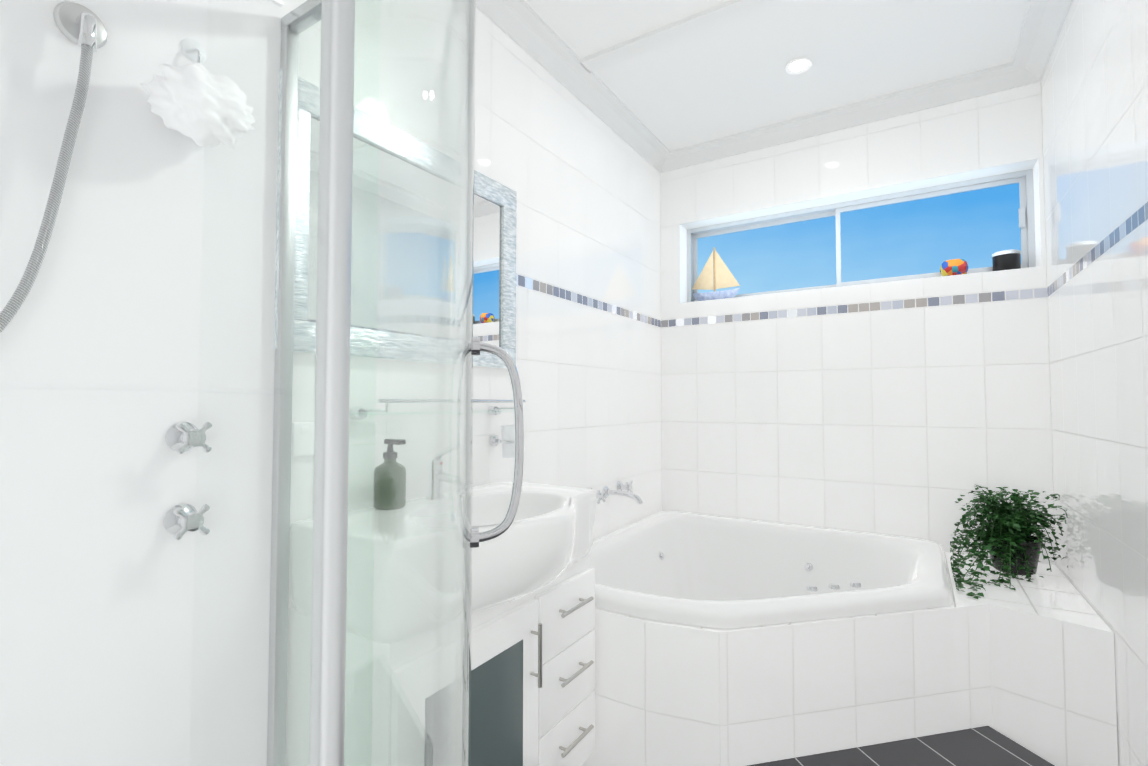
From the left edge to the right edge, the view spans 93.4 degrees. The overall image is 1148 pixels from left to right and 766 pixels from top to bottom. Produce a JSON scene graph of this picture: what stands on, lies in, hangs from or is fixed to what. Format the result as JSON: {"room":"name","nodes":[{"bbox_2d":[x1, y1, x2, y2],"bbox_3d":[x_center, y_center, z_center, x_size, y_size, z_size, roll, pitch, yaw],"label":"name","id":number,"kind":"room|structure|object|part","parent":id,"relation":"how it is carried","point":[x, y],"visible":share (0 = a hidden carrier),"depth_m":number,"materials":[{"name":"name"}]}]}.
{"room":"bathroom","nodes":[
{"label":"bathroom","id":0,"kind":"room"},
{"bbox_2d":[281,0,661,749],"bbox_3d":[-0.328,-0.034,1.765,0.120,2.430,3.420,-1,-2,32],"label":"wall","id":1,"kind":"structure","parent":0,"point":[573,172],"depth_m":2.06,"materials":[{"name":"tile"}]},
{"bbox_2d":[291,422,314,456],"bbox_3d":[-0.582,0.125,1.225,0.012,0.075,0.115,-1,-2,32],"label":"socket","id":2,"kind":"object","parent":1,"relation":"attached to","point":[303,437],"depth_m":1.19,"materials":[{"name":"white plastic"}]},
{"bbox_2d":[301,426,307,432],"bbox_3d":[-0.596,0.103,1.196,0.003,0.016,0.016,-1,-2,32],"label":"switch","id":3,"kind":"object","parent":2,"relation":"attached to","point":[304,428],"depth_m":1.19,"materials":[{"name":"white plastic"}]},
{"bbox_2d":[274,68,516,368],"bbox_3d":[-0.418,-0.361,1.496,0.019,0.605,0.810,-1,-2,32],"label":"mirror","id":4,"kind":"object","parent":1,"relation":"attached to","point":[495,245],"visible":0.4,"depth_m":1.44,"materials":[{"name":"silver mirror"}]},
{"bbox_3d":[-0.615,-0.372,1.182,0.019,0.469,0.068,-1,-2,32],"label":"frame","id":5,"kind":"part","parent":4,"relation":"part of","materials":[{"name":"silver metal"}]},
{"bbox_3d":[-0.418,-0.093,1.487,0.019,0.068,0.810,-1,-2,32],"label":"frame","id":6,"kind":"part","parent":4,"relation":"part of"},
{"bbox_3d":[-0.418,-0.629,1.506,0.019,0.068,0.810,-1,-2,32],"label":"frame","id":7,"kind":"part","parent":4,"relation":"part of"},
{"bbox_3d":[-0.422,-0.361,1.499,0.009,0.477,0.682,-1,-2,32],"label":"glass","id":8,"kind":"part","parent":4,"relation":"part of","materials":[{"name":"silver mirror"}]},
{"bbox_3d":[-0.221,-0.350,1.810,0.019,0.469,0.068,-1,-2,32],"label":"frame","id":9,"kind":"part","parent":4,"relation":"part of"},
{"bbox_2d":[349,399,526,419],"bbox_3d":[-0.348,0.071,1.496,0.122,0.052,0.570,-1,-2,32],"label":"glass shelf","id":10,"kind":"object","parent":1,"relation":"attached to","point":[494,410],"visible":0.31,"depth_m":1.39,"materials":[{"name":"clear glass"}]},
{"bbox_3d":[-0.472,0.064,1.279,0.088,0.008,0.008,-1,-2,32],"label":"arm","id":11,"kind":"part","parent":10,"relation":"part of"},
{"bbox_3d":[-0.347,0.080,1.496,0.121,0.007,0.570,-1,-2,32],"label":"glass","id":12,"kind":"part","parent":10,"relation":"part of","materials":[{"name":"clear glass"}]},
{"bbox_3d":[-0.302,0.049,1.468,0.010,0.010,0.550,-1,-2,32],"label":"rail","id":13,"kind":"part","parent":10,"relation":"part of","materials":[{"name":"silver metal"}]},
{"bbox_3d":[-0.206,0.079,1.703,0.088,0.008,0.008,-1,-2,32],"label":"arm","id":14,"kind":"part","parent":10,"relation":"part of"},
{"bbox_2d":[489,425,514,457],"bbox_3d":[-0.212,0.184,1.715,0.116,0.100,0.074,-1,-2,32],"label":"holder","id":15,"kind":"object","parent":1,"relation":"attached to","point":[507,440],"visible":0.73,"depth_m":1.67,"materials":[{"name":"silver metal"}]},
{"bbox_3d":[-0.194,0.184,1.703,0.071,0.100,0.071,-1,-2,32],"label":"glass","id":16,"kind":"part","parent":15,"relation":"part of","materials":[{"name":"white"}]},
{"bbox_2d":[475,0,674,172],"bbox_3d":[-0.282,-1.234,1.672,0.100,0.078,3.000,-1,-2,32],"label":"crown molding","id":17,"kind":"structure","parent":1,"relation":"attached to","point":[525,27],"depth_m":2.11,"materials":[{"name":"white paint"}]},
{"bbox_2d":[590,480,642,503],"bbox_3d":[0.214,0.477,2.329,0.178,0.072,0.320,-1,-2,32],"label":"tap","id":18,"kind":"object","parent":1,"relation":"attached to","point":[606,492],"visible":0.94,"depth_m":2.33,"materials":[{"name":"silver metal"}]},
{"bbox_3d":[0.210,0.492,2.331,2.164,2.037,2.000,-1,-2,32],"label":"spout","id":19,"kind":"part","parent":18,"relation":"part of","materials":[{"name":"silver metal"}]},
{"bbox_2d":[660,224,686,304],"bbox_3d":[0.598,-0.632,3.047,0.110,0.425,0.300,-1,-2,32],"label":"wall","id":20,"kind":"structure","parent":0,"point":[673,244],"depth_m":2.92,"materials":[{"name":"tile"}]},
{"bbox_2d":[687,233,697,301],"bbox_3d":[0.663,-0.634,3.006,0.042,0.379,0.090,-1,-2,32],"label":"window","id":21,"kind":"structure","parent":20,"relation":"in","point":[690,275],"depth_m":2.98,"materials":[{"name":"silver metal"}]},
{"bbox_3d":[0.681,-0.634,3.013,0.020,0.339,0.030,-1,-2,32],"label":"window sash","id":22,"kind":"part","parent":21,"relation":"part of","materials":[{"name":"white metal"}]},
{"bbox_2d":[524,0,1029,150],"bbox_3d":[0.401,-1.314,1.353,1.840,0.100,3.420,-1,-2,32],"label":"ceiling","id":23,"kind":"structure","parent":0,"point":[729,78],"depth_m":2.03,"materials":[{"name":"white paint"}]},
{"bbox_2d":[581,0,783,72],"bbox_3d":[0.639,-1.244,1.730,1.410,0.014,0.075,-1,-2,32],"label":"batten","id":24,"kind":"object","parent":23,"relation":"attached to","point":[724,12],"visible":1,"depth_m":1.90,"materials":[{"name":"white paint"}]},
{"bbox_2d":[785,57,812,73],"bbox_3d":[0.874,-1.233,2.104,0.100,0.009,0.100,-1,-2,32],"label":"recessed light","id":25,"kind":"object","parent":23,"relation":"in","point":[799,65],"visible":1,"depth_m":2.10,"materials":[{"name":"white plastic"}]},
{"bbox_2d":[660,82,1055,565],"bbox_3d":[1.230,-0.004,2.630,1.600,2.430,0.300,-1,-2,32],"label":"wall","id":26,"kind":"structure","parent":0,"point":[915,408],"depth_m":2.42,"materials":[{"name":"tile"}]},
{"bbox_2d":[692,247,739,300],"bbox_3d":[0.743,-0.571,2.842,0.250,0.285,0.064,-1,-2,32],"label":"boat","id":27,"kind":"object","parent":26,"relation":"on","point":[724,277],"visible":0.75,"depth_m":2.84,"materials":[{"name":"beige fabric"}]},
{"bbox_2d":[671,63,1006,169],"bbox_3d":[1.119,-1.205,2.504,1.350,0.078,0.100,-1,-2,32],"label":"crown molding","id":28,"kind":"structure","parent":26,"relation":"attached to","point":[991,80],"depth_m":2.43,"materials":[{"name":"white paint"}]},
{"bbox_2d":[687,169,1032,238],"bbox_3d":[1.270,-0.838,2.633,1.473,0.042,0.090,-1,-2,32],"label":"window","id":29,"kind":"structure","parent":26,"relation":"in","point":[782,216],"depth_m":2.55,"materials":[{"name":"silver metal"}]},
{"bbox_3d":[0.988,-0.820,2.828,0.744,0.020,0.030,-1,-2,32],"label":"left window sash top rail","id":30,"kind":"part","parent":29,"relation":"part of","materials":[{"name":"white metal"}]},
{"bbox_3d":[1.565,-0.834,2.427,0.709,0.020,0.030,-1,-2,32],"label":"top of the right window sash","id":31,"kind":"part","parent":29,"relation":"part of","materials":[{"name":"white metal"}]},
{"bbox_2d":[691,263,1035,301],"bbox_3d":[1.270,-0.457,2.620,1.473,0.042,0.090,-1,-2,32],"label":"window","id":32,"kind":"structure","parent":26,"relation":"in","point":[862,284],"depth_m":2.50,"materials":[{"name":"silver metal"}]},
{"bbox_3d":[0.988,-0.461,2.815,0.744,0.020,0.030,-1,-2,32],"label":"window sash","id":33,"kind":"part","parent":32,"relation":"part of","materials":[{"name":"white"}]},
{"bbox_2d":[698,183,1020,294],"bbox_3d":[1.265,-0.647,2.620,1.395,0.345,0.050,-1,-2,32],"label":"window","id":34,"kind":"structure","parent":32,"relation":"attached to","point":[976,229],"depth_m":2.52,"materials":[{"name":"glass"}]},
{"bbox_3d":[0.988,-0.640,2.821,0.710,0.345,0.004,-1,-2,32],"label":"glass","id":35,"kind":"part","parent":34,"relation":"part of","materials":[{"name":"glass"}]},
{"bbox_3d":[1.273,-0.648,2.603,0.020,0.339,0.030,-1,-2,32],"label":"window sash","id":36,"kind":"part","parent":34,"relation":"part of","materials":[{"name":"white metal"}]},
{"bbox_3d":[1.565,-0.654,2.420,0.675,0.345,0.004,-1,-2,32],"label":"glass","id":37,"kind":"part","parent":34,"relation":"part of","materials":[{"name":"clear glass"}]},
{"bbox_3d":[1.565,-0.475,2.414,0.709,0.020,0.030,-1,-2,32],"label":"window sash","id":38,"kind":"part","parent":32,"relation":"part of","materials":[{"name":"white metal"}]},
{"bbox_2d":[940,259,967,275],"bbox_3d":[1.611,-0.482,2.295,0.100,0.070,0.100,-1,-2,32],"label":"ball","id":39,"kind":"object","parent":26,"relation":"on","point":[953,267],"visible":0.85,"depth_m":2.26,"materials":[{"name":"multicoloured plastic"}]},
{"bbox_2d":[992,249,1020,270],"bbox_3d":[1.759,-0.492,2.202,0.094,0.083,0.094,-1,-2,32],"label":"candle jar","id":40,"kind":"object","parent":26,"relation":"on","point":[1010,259],"visible":0.75,"depth_m":2.17,"materials":[{"name":"black glass"}]},
{"bbox_3d":[1.759,-0.525,2.203,0.094,0.017,0.094,-1,-2,32],"label":"lid","id":41,"kind":"part","parent":40,"relation":"part of","materials":[{"name":"white metal"}]},
{"bbox_2d":[1033,0,1147,765],"bbox_3d":[1.123,-0.066,0.856,0.135,2.430,3.420,-1,-2,32],"label":"wall","id":42,"kind":"structure","parent":0,"point":[1094,89],"depth_m":1.49,"materials":[{"name":"tile"}]},
{"bbox_2d":[1019,174,1035,266],"bbox_3d":[1.876,-0.660,2.247,0.042,0.379,0.090,-1,-2,32],"label":"window","id":43,"kind":"structure","parent":42,"relation":"in","point":[1030,221],"depth_m":2.21,"materials":[{"name":"silver metal"}]},
{"bbox_2d":[1018,207,1024,227],"bbox_3d":[1.839,-0.679,2.222,0.020,0.080,0.016,-1,-2,32],"label":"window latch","id":44,"kind":"structure","parent":43,"relation":"attached to","point":[1021,215],"depth_m":2.22,"materials":[{"name":"silver metal"}]},
{"bbox_3d":[1.857,-0.661,2.238,0.020,0.339,0.030,-1,-2,32],"label":"window sash","id":45,"kind":"part","parent":43,"relation":"part of","materials":[{"name":"white metal"}]},
{"bbox_2d":[1003,0,1072,90],"bbox_3d":[0.989,-1.262,0.876,0.100,0.078,3.000,-1,-2,32],"label":"crown molding","id":46,"kind":"structure","parent":42,"relation":"attached to","point":[1044,20],"depth_m":1.92,"materials":[{"name":"white paint"}]},
{"bbox_3d":[0.401,1.214,1.265,1.840,0.100,3.420,-1,-2,32],"label":"floor","id":47,"kind":"structure","parent":0,"visible":0},
{"bbox_2d":[0,0,523,765],"bbox_3d":[-0.473,0.141,0.526,0.938,1.991,0.933,-1,-2,32],"label":"shower","id":48,"kind":"object","parent":47,"relation":"on","point":[146,406],"visible":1,"depth_m":0.87,"materials":[{"name":"clear glass"}]},
{"bbox_2d":[53,1,107,52],"bbox_3d":[-0.786,-0.576,0.873,0.052,0.086,0.068,-1,-2,32],"label":"outlet","id":49,"kind":"object","parent":48,"relation":"attached to","point":[70,5],"depth_m":0.87,"materials":[{"name":"silver metal"}]},
{"bbox_3d":[-0.223,0.106,0.098,0.024,1.805,0.416,-1,-2,32],"label":"frame panel glass","id":50,"kind":"part","parent":48,"relation":"part of","materials":[{"name":"clear glass"}]},
{"bbox_2d":[163,503,210,540],"bbox_3d":[-0.698,0.249,0.978,0.058,0.058,0.058,-1,-2,32],"label":"tap","id":51,"kind":"object","parent":48,"relation":"on","point":[168,507],"depth_m":0.97,"materials":[{"name":"silver metal"}]},
{"bbox_2d":[165,421,212,454],"bbox_3d":[-0.698,0.099,0.983,0.058,0.058,0.058,-1,-2,32],"label":"tap","id":52,"kind":"object","parent":48,"relation":"on","point":[187,434],"depth_m":0.98,"materials":[{"name":"silver metal"}]},
{"bbox_3d":[-0.872,-0.837,0.792,0.015,0.017,0.899,-1,-2,32],"label":"liner trim","id":53,"kind":"part","parent":48,"relation":"part of","materials":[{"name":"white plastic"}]},
{"bbox_3d":[-0.470,-0.796,0.559,0.923,0.036,0.918,-1,-2,32],"label":"frame rail","id":54,"kind":"part","parent":48,"relation":"part of","materials":[{"name":"silver metal"}]},
{"bbox_3d":[-0.487,0.139,1.062,0.290,1.805,0.006,-1,-2,32],"label":"frame panel glass","id":55,"kind":"part","parent":48,"relation":"part of","materials":[{"name":"clear glass"}]},
{"bbox_3d":[-0.138,0.122,0.423,0.189,1.775,0.359,-1,-2,32],"label":"frame door glass","id":56,"kind":"part","parent":48,"relation":"part of","materials":[{"name":"clear glass"}]},
{"bbox_3d":[-0.123,0.113,0.272,0.016,1.802,0.016,-1,-2,32],"label":"frame post","id":57,"kind":"part","parent":48,"relation":"part of","materials":[{"name":"silver metal"}]},
{"bbox_3d":[-0.268,0.136,0.817,0.445,1.775,0.165,-1,-2,32],"label":"frame door glass","id":58,"kind":"part","parent":48,"relation":"part of","materials":[{"name":"clear glass"}]},
{"bbox_3d":[-0.113,0.173,0.606,0.024,0.022,0.024,-1,-2,32],"label":"frame handle boss","id":59,"kind":"part","parent":48,"relation":"part of","materials":[{"name":"silver metal"}]},
{"bbox_3d":[-0.113,-0.042,0.613,0.024,0.022,0.024,-1,-2,32],"label":"frame handle boss","id":60,"kind":"part","parent":48,"relation":"part of","materials":[{"name":"silver metal"}]},
{"bbox_3d":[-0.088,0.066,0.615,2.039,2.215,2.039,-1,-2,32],"label":"frame handle","id":61,"kind":"part","parent":48,"relation":"part of","materials":[{"name":"silver metal"}]},
{"bbox_2d":[286,443,595,765],"bbox_3d":[-0.223,0.660,1.343,0.474,1.013,0.748,-1,-2,32],"label":"bathroom vanity","id":62,"kind":"object","parent":47,"relation":"on","point":[533,643],"visible":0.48,"depth_m":1.20,"materials":[{"name":"white wood"}]},
{"bbox_2d":[373,439,405,509],"bbox_3d":[-0.449,0.221,1.327,0.083,0.167,0.076,-1,-2,32],"label":"soap dispenser","id":63,"kind":"object","parent":62,"relation":"on","point":[387,459],"depth_m":1.30,"materials":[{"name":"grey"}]},
{"bbox_2d":[426,443,461,499],"bbox_3d":[-0.331,0.233,1.431,0.147,0.152,0.052,-1,-2,32],"label":"tap","id":64,"kind":"object","parent":62,"relation":"on","point":[443,454],"depth_m":1.44,"materials":[{"name":"silver metal"}]},
{"bbox_3d":[-0.212,0.797,1.167,0.018,0.523,0.437,-1,-2,32],"label":"door","id":65,"kind":"part","parent":62,"relation":"part of","materials":[{"name":"white wood"}]},
{"bbox_3d":[-0.205,0.802,1.162,0.004,0.383,0.307,-1,-2,32],"label":"door glass","id":66,"kind":"part","parent":62,"relation":"part of","materials":[{"name":"grey glass"}]},
{"bbox_3d":[-0.082,0.661,1.313,0.011,0.150,0.011,-1,-2,32],"label":"door handle","id":67,"kind":"part","parent":62,"relation":"part of","materials":[{"name":"silver metal"}]},
{"bbox_3d":[-0.019,0.629,1.482,0.018,0.172,0.277,-1,-2,32],"label":"drawer","id":68,"kind":"part","parent":62,"relation":"part of","materials":[{"name":"white"}]},
{"bbox_3d":[-0.019,0.806,1.476,0.018,0.172,0.277,-1,-2,32],"label":"drawer","id":69,"kind":"part","parent":62,"relation":"part of","materials":[{"name":"white wood"}]},
{"bbox_3d":[-0.019,0.983,1.469,0.018,0.172,0.277,-1,-2,32],"label":"drawer","id":70,"kind":"part","parent":62,"relation":"part of","materials":[{"name":"white"}]},
{"bbox_3d":[0.011,0.605,1.464,0.011,0.011,0.150,-1,-2,32],"label":"drawer handle","id":71,"kind":"part","parent":62,"relation":"part of","materials":[{"name":"silver metal"}]},
{"bbox_3d":[0.011,0.782,1.458,0.011,0.011,0.150,-1,-2,32],"label":"drawer handle","id":72,"kind":"part","parent":62,"relation":"part of","materials":[{"name":"silver metal"}]},
{"bbox_3d":[0.011,0.959,1.452,0.011,0.011,0.150,-1,-2,32],"label":"drawer handle","id":73,"kind":"part","parent":62,"relation":"part of","materials":[{"name":"silver metal"}]},
{"bbox_2d":[582,511,1117,765],"bbox_3d":[0.767,0.906,1.859,1.596,0.557,1.439,-1,-2,32],"label":"bath","id":74,"kind":"object","parent":47,"relation":"on","point":[724,641],"visible":0.9,"depth_m":1.56,"materials":[{"name":"white plastic"}]},
{"bbox_2d":[950,485,1067,598],"bbox_3d":[1.517,0.531,1.886,0.332,0.307,0.610,-1,-2,32],"label":"plant","id":75,"kind":"object","parent":74,"relation":"on","point":[1012,544],"visible":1,"depth_m":1.93,"materials":[{"name":"green plant"}]},
{"bbox_3d":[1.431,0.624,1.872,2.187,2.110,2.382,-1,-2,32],"label":"stem","id":76,"kind":"part","parent":75,"relation":"part of","materials":[{"name":"green plant"}]},
{"bbox_3d":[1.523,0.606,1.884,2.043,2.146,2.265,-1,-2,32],"label":"stem","id":77,"kind":"part","parent":75,"relation":"part of","materials":[{"name":"green plant"}]},
{"bbox_3d":[1.612,0.625,1.984,0.166,0.125,0.166,-1,-2,32],"label":"pot","id":78,"kind":"part","parent":75,"relation":"part of","materials":[{"name":"black"}]},
{"bbox_3d":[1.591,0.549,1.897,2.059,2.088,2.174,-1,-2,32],"label":"stem","id":79,"kind":"part","parent":75,"relation":"part of","materials":[{"name":"green plant"}]},
{"bbox_3d":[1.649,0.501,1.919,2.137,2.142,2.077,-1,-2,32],"label":"stem","id":80,"kind":"part","parent":75,"relation":"part of","materials":[{"name":"green"}]}
]}

